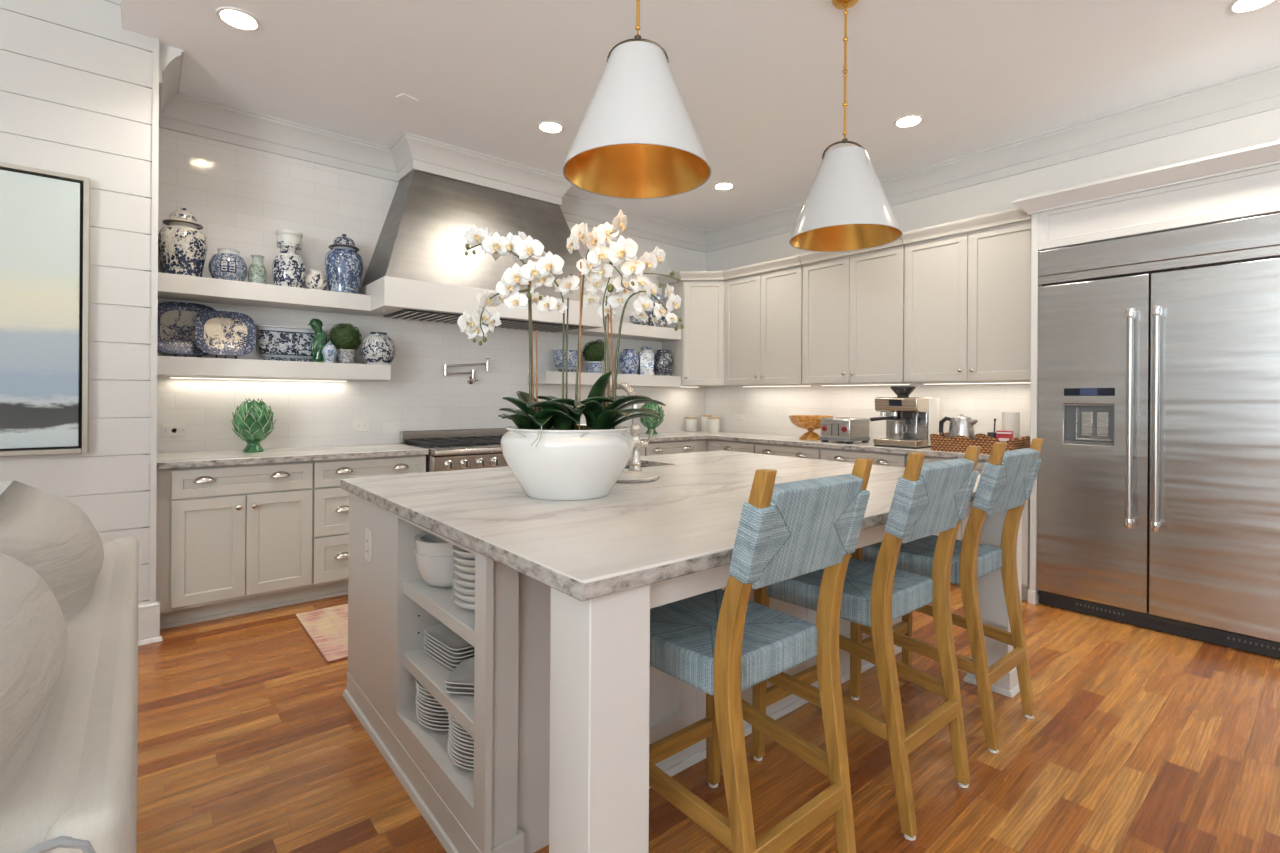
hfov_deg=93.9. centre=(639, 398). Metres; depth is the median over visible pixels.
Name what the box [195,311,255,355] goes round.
platter
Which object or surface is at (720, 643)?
bar stool
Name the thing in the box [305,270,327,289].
jar
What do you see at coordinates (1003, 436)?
snack packet
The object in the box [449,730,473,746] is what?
dinner plate
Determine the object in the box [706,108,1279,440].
wall
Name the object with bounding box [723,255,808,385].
upper cabinet
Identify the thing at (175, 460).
countertop
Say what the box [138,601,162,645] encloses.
baseboard
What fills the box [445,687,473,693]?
square plate
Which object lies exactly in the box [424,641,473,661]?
square plate
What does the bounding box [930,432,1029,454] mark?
woven tray
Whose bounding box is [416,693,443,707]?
dinner plate
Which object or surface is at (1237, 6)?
recessed light
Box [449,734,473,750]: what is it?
dinner plate
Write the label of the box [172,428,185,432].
receptacle
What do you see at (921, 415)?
espresso machine
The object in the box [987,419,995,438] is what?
grinder
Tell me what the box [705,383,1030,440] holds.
wall tile
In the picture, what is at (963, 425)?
kettle
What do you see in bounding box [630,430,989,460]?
countertop
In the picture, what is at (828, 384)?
diffuser
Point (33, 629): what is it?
cushion
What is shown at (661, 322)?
ginger jar
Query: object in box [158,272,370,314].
floating shelf
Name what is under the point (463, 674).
square plate
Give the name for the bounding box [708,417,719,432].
canister
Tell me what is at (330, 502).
base cabinet
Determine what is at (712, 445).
base cabinet
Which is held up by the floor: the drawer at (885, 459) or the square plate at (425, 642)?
the drawer at (885, 459)
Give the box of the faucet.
[605,381,653,470]
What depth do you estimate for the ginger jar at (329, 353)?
3.97 m
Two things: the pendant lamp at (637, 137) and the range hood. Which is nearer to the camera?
the pendant lamp at (637, 137)
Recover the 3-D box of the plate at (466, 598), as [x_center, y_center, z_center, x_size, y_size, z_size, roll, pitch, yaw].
[-0.474,0.593,1.819,0.182,0.032,0.182,0,0,-40]
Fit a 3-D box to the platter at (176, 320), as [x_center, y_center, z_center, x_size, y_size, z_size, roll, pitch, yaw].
[-2.764,-0.425,3.646,0.364,0.325,0.079,0,0,-43]
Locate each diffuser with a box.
[753,386,785,386]
[822,384,909,385]
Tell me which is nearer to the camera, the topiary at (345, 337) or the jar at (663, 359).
the topiary at (345, 337)
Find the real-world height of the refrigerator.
2.185 m
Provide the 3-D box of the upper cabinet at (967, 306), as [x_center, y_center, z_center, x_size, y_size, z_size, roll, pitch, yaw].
[2.422,-0.684,4.302,0.436,1.132,0.905,0,0,-40]
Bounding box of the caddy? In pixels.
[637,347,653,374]
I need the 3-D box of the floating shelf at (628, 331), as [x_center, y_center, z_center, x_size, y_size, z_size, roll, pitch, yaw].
[-0.139,-0.648,5.759,1.192,0.108,0.299,0,0,-40]
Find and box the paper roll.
[1002,412,1019,439]
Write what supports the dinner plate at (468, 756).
on the dinner plate at (450, 750)
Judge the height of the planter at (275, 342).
0.237 m
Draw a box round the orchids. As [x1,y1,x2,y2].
[457,210,683,499]
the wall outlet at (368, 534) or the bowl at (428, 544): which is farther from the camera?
the wall outlet at (368, 534)
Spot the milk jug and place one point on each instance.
(896, 428)
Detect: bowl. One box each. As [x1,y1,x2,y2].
[414,532,453,555]
[414,549,454,586]
[629,315,648,324]
[788,415,833,439]
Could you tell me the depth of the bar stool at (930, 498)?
1.89 m
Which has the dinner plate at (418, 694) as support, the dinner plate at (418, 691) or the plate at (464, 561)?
the dinner plate at (418, 691)
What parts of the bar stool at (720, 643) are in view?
leg, seat, leg, backrest, leg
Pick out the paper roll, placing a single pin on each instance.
(1010, 421)
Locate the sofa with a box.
[0,480,138,852]
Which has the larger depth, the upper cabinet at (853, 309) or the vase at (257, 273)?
the upper cabinet at (853, 309)
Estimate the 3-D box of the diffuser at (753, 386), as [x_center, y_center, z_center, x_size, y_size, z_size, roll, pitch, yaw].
[1.296,-0.115,5.732,0.018,0.004,0.788,0,0,-40]
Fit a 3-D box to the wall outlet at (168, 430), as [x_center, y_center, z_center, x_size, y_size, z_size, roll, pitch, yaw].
[-2.870,0.197,3.682,0.120,0.080,0.010,0,0,-40]
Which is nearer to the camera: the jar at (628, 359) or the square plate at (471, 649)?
the square plate at (471, 649)
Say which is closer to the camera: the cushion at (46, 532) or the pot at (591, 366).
the cushion at (46, 532)
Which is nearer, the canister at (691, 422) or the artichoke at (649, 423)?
the artichoke at (649, 423)
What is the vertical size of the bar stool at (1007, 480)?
1.115 m
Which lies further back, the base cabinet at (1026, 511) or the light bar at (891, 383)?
the light bar at (891, 383)
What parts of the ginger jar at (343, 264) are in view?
lid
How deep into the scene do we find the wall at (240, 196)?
4.25 m
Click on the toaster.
(849, 430)
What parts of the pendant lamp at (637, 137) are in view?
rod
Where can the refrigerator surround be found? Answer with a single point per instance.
(1243, 183)
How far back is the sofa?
0.76 m
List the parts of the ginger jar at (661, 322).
lid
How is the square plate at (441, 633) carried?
on the square plate at (471, 649)
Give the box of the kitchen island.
[343,492,1021,852]
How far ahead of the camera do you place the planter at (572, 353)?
5.26 m
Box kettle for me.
[939,414,977,439]
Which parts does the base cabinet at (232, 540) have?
cup pull, door, knob, drawer, door, cup pull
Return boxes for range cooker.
[399,428,507,471]
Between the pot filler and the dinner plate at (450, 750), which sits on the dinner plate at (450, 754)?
the dinner plate at (450, 750)
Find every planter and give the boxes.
[255,324,322,361]
[551,348,583,371]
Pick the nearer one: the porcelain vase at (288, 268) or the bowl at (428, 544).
the bowl at (428, 544)
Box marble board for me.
[616,471,658,482]
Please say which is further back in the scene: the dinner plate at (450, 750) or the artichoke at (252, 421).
the artichoke at (252, 421)
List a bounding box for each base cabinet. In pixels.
[156,461,312,628]
[310,455,425,600]
[640,447,644,455]
[645,439,706,455]
[707,439,755,452]
[755,443,821,459]
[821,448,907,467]
[907,455,1029,600]
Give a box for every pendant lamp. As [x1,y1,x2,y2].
[563,0,710,198]
[789,0,902,251]
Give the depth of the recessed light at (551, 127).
4.04 m
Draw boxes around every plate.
[415,700,447,715]
[416,679,427,691]
[416,684,432,696]
[416,687,436,700]
[416,690,440,704]
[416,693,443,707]
[416,695,446,711]
[416,706,448,719]
[416,708,448,722]
[416,711,448,726]
[417,717,448,730]
[424,623,472,649]
[424,633,473,653]
[424,637,473,657]
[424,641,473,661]
[424,644,461,665]
[424,648,456,669]
[444,658,473,684]
[445,683,473,688]
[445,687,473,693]
[448,713,464,729]
[448,737,473,759]
[448,745,473,762]
[448,749,473,766]
[449,720,469,734]
[449,723,472,738]
[449,726,473,742]
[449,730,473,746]
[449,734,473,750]
[449,738,473,754]
[449,755,473,770]
[452,545,474,559]
[452,552,474,566]
[452,573,474,588]
[452,581,474,595]
[453,560,474,573]
[453,566,474,580]
[453,588,474,602]
[453,595,474,609]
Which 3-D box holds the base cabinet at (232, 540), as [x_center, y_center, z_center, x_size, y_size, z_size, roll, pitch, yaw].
[-2.451,0.813,3.610,0.745,0.874,0.630,0,0,-40]
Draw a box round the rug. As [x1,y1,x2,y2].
[295,603,347,662]
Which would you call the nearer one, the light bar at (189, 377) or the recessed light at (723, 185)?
the light bar at (189, 377)
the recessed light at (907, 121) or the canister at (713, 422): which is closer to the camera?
the recessed light at (907, 121)
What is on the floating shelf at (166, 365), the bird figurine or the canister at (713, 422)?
the bird figurine
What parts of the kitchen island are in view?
moulding, panel, corner post, panel, panel, moulding, panel, post, corner post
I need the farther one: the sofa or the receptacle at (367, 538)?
the receptacle at (367, 538)
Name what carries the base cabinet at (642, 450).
on the floor
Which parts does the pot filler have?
arm, arm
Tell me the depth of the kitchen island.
1.64 m
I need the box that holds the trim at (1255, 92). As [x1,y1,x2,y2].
[159,43,1279,252]
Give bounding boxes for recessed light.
[216,7,260,31]
[537,121,563,133]
[713,182,734,189]
[893,114,923,127]
[1228,0,1276,13]
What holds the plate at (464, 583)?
on the plate at (466, 591)
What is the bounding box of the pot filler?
[443,358,489,383]
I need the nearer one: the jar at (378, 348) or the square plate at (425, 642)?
the square plate at (425, 642)
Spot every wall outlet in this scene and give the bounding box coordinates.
[162,424,185,436]
[353,420,370,431]
[365,529,371,562]
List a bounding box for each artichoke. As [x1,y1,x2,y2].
[231,398,275,452]
[639,403,664,434]
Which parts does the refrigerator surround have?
panel, crown, header panel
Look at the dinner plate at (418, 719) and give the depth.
1.92 m
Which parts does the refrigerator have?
door, handle mount, handle, handle mount, handle mount, handle, handle mount, grille panel, door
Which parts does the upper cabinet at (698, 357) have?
crown, door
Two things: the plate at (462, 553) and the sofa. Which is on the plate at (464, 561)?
the plate at (462, 553)
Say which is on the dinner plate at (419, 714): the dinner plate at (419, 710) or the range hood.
the dinner plate at (419, 710)
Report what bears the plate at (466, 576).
on the plate at (464, 583)
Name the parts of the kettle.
handle, lid, spout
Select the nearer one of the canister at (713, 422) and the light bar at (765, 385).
the light bar at (765, 385)
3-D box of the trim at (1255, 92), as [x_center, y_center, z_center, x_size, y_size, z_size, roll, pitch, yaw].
[1.355,-1.724,2.204,4.775,0.205,7.670,0,0,-40]
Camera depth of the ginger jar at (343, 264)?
4.06 m
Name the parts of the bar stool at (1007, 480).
leg, leg, seat, leg, backrest, leg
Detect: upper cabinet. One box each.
[657,271,730,386]
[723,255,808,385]
[799,237,922,384]
[901,207,1031,382]
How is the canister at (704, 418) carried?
on the countertop at (677, 435)
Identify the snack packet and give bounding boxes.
[996,431,1012,441]
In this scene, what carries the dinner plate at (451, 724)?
on the dinner plate at (451, 727)
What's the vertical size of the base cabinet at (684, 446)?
0.874 m
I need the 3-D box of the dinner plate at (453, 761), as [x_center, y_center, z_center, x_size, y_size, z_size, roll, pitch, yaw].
[-0.450,1.066,1.826,0.258,0.019,0.258,0,0,-40]
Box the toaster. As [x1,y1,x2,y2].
[820,417,869,443]
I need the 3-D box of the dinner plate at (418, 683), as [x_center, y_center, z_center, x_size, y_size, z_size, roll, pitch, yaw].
[-0.623,0.947,2.035,0.266,0.019,0.266,0,0,-40]
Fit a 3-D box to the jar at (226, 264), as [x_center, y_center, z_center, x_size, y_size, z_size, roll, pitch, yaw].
[-2.573,-0.821,3.734,0.202,0.207,0.204,0,0,-35]
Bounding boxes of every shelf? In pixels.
[157,356,390,380]
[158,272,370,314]
[403,648,473,738]
[404,578,474,646]
[528,371,680,386]
[568,321,680,341]
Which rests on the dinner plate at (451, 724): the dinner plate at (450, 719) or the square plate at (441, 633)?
the dinner plate at (450, 719)
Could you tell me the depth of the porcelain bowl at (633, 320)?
5.74 m
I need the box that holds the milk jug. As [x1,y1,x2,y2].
[890,422,906,438]
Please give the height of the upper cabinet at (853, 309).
1.132 m
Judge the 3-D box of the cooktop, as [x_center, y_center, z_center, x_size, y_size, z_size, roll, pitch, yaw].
[-1.157,0.354,4.671,1.183,0.017,0.540,0,0,-40]
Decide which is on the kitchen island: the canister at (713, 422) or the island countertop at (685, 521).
the island countertop at (685, 521)
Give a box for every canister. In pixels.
[685,417,696,431]
[701,415,712,431]
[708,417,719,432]
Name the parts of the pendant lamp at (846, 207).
rod, lamp shade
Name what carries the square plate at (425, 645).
on the square plate at (425, 650)
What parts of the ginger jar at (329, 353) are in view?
lid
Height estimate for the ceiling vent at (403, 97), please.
0.008 m
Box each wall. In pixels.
[0,0,158,604]
[157,127,705,452]
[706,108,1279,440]
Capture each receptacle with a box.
[162,428,176,432]
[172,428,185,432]
[366,537,368,554]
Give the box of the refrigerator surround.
[1012,140,1279,604]
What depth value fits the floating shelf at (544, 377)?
5.46 m
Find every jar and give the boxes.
[158,206,207,276]
[208,248,247,281]
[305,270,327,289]
[322,341,336,362]
[325,234,362,293]
[361,332,395,364]
[619,349,638,374]
[645,293,667,326]
[654,350,673,375]
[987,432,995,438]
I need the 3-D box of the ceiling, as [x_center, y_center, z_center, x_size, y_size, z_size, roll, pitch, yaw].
[1.341,-2.002,2.242,5.090,0.350,7.950,0,0,-40]
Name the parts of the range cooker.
control knob, control knob, control panel, control knob, control knob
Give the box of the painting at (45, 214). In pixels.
[0,162,89,455]
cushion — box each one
[0,480,103,619]
[0,553,67,797]
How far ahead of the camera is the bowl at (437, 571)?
1.95 m
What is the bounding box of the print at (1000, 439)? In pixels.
[999,438,1008,441]
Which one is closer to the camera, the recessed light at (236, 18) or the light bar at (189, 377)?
the recessed light at (236, 18)
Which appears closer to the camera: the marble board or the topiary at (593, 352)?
the marble board
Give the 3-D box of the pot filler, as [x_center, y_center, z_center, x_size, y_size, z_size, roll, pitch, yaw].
[-1.412,-0.224,4.846,0.372,0.214,0.105,0,0,-32]
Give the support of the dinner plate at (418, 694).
on the dinner plate at (419, 699)
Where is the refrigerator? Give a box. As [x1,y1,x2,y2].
[1037,213,1279,658]
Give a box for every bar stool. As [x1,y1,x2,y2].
[649,458,872,852]
[752,446,980,840]
[850,438,1043,752]
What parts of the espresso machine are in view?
handle, panel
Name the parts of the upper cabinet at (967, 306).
door, crown, door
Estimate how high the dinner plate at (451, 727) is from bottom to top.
0.019 m
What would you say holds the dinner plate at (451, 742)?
on the dinner plate at (468, 756)
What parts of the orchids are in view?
flower, flower, flower, flower, flower, flower, flower, flower, flower, flower, stem, flower, stem, flower, flower, flower, flower, flower, flower, flower, flower, flower, flower, flower, flower, flower, flower, flower, stem, flower, stem, pot, flower, flower, flower, flower, flower, flower, stem, flower, flower, flower, flower, flower, stem, flower, stem, flower, flower, flower, flower, flower, stem, flower, flower, flower, flower, flower, flower, stem, flower, flower, flower, stem, flower, flower, flower, flower, flower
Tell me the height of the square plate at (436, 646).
0.016 m
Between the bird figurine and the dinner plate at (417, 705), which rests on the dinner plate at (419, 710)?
the dinner plate at (417, 705)
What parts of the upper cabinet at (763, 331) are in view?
door, crown, door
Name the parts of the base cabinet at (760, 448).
cup pull, cup pull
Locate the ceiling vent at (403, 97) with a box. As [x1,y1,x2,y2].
[395,93,418,104]
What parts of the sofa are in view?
frame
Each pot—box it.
[336,349,354,363]
[586,361,601,372]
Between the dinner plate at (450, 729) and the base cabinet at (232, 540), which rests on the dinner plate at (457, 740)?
the dinner plate at (450, 729)
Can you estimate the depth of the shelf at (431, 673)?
1.86 m
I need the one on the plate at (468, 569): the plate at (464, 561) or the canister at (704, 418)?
the plate at (464, 561)
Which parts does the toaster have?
plate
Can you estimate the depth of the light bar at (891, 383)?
5.04 m
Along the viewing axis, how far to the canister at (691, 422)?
6.33 m
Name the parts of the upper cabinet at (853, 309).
door, crown, door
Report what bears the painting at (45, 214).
attached to the wall at (79, 90)
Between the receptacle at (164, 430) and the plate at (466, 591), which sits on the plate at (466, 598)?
the plate at (466, 591)
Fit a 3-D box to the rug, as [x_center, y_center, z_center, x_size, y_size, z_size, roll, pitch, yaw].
[-0.913,1.255,3.825,2.146,0.008,0.808,0,0,-40]
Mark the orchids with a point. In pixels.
(551, 455)
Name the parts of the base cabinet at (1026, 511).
drawer, door, door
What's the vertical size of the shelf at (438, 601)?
0.042 m
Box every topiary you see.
[328,323,361,363]
[582,339,603,372]
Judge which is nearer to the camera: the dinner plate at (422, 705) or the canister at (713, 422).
the dinner plate at (422, 705)
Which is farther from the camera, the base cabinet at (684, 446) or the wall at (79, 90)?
the base cabinet at (684, 446)
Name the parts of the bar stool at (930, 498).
leg, seat, leg, backrest, leg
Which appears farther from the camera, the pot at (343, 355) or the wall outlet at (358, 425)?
the wall outlet at (358, 425)
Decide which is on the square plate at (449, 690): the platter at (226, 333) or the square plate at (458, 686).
the square plate at (458, 686)
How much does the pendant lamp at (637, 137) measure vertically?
1.100 m
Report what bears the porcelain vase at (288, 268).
on the floating shelf at (170, 286)
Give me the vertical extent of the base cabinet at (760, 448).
0.874 m
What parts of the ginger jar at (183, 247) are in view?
lid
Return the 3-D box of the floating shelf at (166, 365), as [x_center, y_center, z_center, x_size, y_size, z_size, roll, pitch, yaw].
[-2.350,-0.186,3.923,1.290,0.107,0.299,0,0,-40]
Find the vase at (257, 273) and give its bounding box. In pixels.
[248,255,266,283]
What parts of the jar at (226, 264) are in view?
motif panel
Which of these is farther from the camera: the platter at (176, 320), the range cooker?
the range cooker
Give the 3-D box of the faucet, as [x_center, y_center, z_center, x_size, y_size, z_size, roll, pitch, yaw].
[-0.073,0.132,2.951,0.125,0.435,0.298,0,0,-40]
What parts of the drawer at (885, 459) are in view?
cup pull, cup pull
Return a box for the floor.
[136,583,1279,852]
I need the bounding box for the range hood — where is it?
[359,170,602,332]
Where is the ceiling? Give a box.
[120,0,1279,230]
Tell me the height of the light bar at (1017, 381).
0.012 m
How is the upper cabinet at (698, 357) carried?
attached to the wall at (240, 196)
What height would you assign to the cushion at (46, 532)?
0.556 m
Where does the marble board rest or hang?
on the island countertop at (685, 521)
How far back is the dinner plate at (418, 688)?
1.94 m
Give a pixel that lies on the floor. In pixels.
(1138, 739)
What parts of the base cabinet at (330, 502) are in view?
drawer, drawer, cup pull, cup pull, cup pull, drawer, cup pull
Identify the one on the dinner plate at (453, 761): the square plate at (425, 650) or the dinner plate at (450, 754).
the dinner plate at (450, 754)
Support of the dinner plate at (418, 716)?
on the dinner plate at (418, 719)
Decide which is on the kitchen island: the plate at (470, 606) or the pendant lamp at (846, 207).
the plate at (470, 606)
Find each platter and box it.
[157,302,215,354]
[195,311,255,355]
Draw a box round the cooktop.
[405,443,500,448]
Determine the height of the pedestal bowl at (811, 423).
0.209 m
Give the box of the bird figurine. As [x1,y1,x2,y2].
[307,319,326,361]
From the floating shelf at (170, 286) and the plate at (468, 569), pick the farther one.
the floating shelf at (170, 286)
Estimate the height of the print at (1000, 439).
0.032 m
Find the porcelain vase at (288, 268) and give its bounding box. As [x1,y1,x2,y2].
[272,229,305,287]
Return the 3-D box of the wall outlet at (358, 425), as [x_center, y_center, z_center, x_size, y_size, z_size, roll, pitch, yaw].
[-2.036,0.200,4.375,0.120,0.085,0.010,0,0,-40]
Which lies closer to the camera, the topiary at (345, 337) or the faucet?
the faucet
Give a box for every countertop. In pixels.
[157,443,428,469]
[340,450,980,600]
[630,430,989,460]
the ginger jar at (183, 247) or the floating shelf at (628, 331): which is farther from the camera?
the floating shelf at (628, 331)
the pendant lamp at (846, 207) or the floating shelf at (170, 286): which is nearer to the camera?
the pendant lamp at (846, 207)
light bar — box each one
[169,376,347,381]
[742,385,811,386]
[821,383,910,385]
[923,381,1030,384]
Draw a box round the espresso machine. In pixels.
[870,386,939,448]
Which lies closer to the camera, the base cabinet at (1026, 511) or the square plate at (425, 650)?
the square plate at (425, 650)
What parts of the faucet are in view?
spout, handle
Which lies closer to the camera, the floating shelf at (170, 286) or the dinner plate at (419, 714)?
the dinner plate at (419, 714)

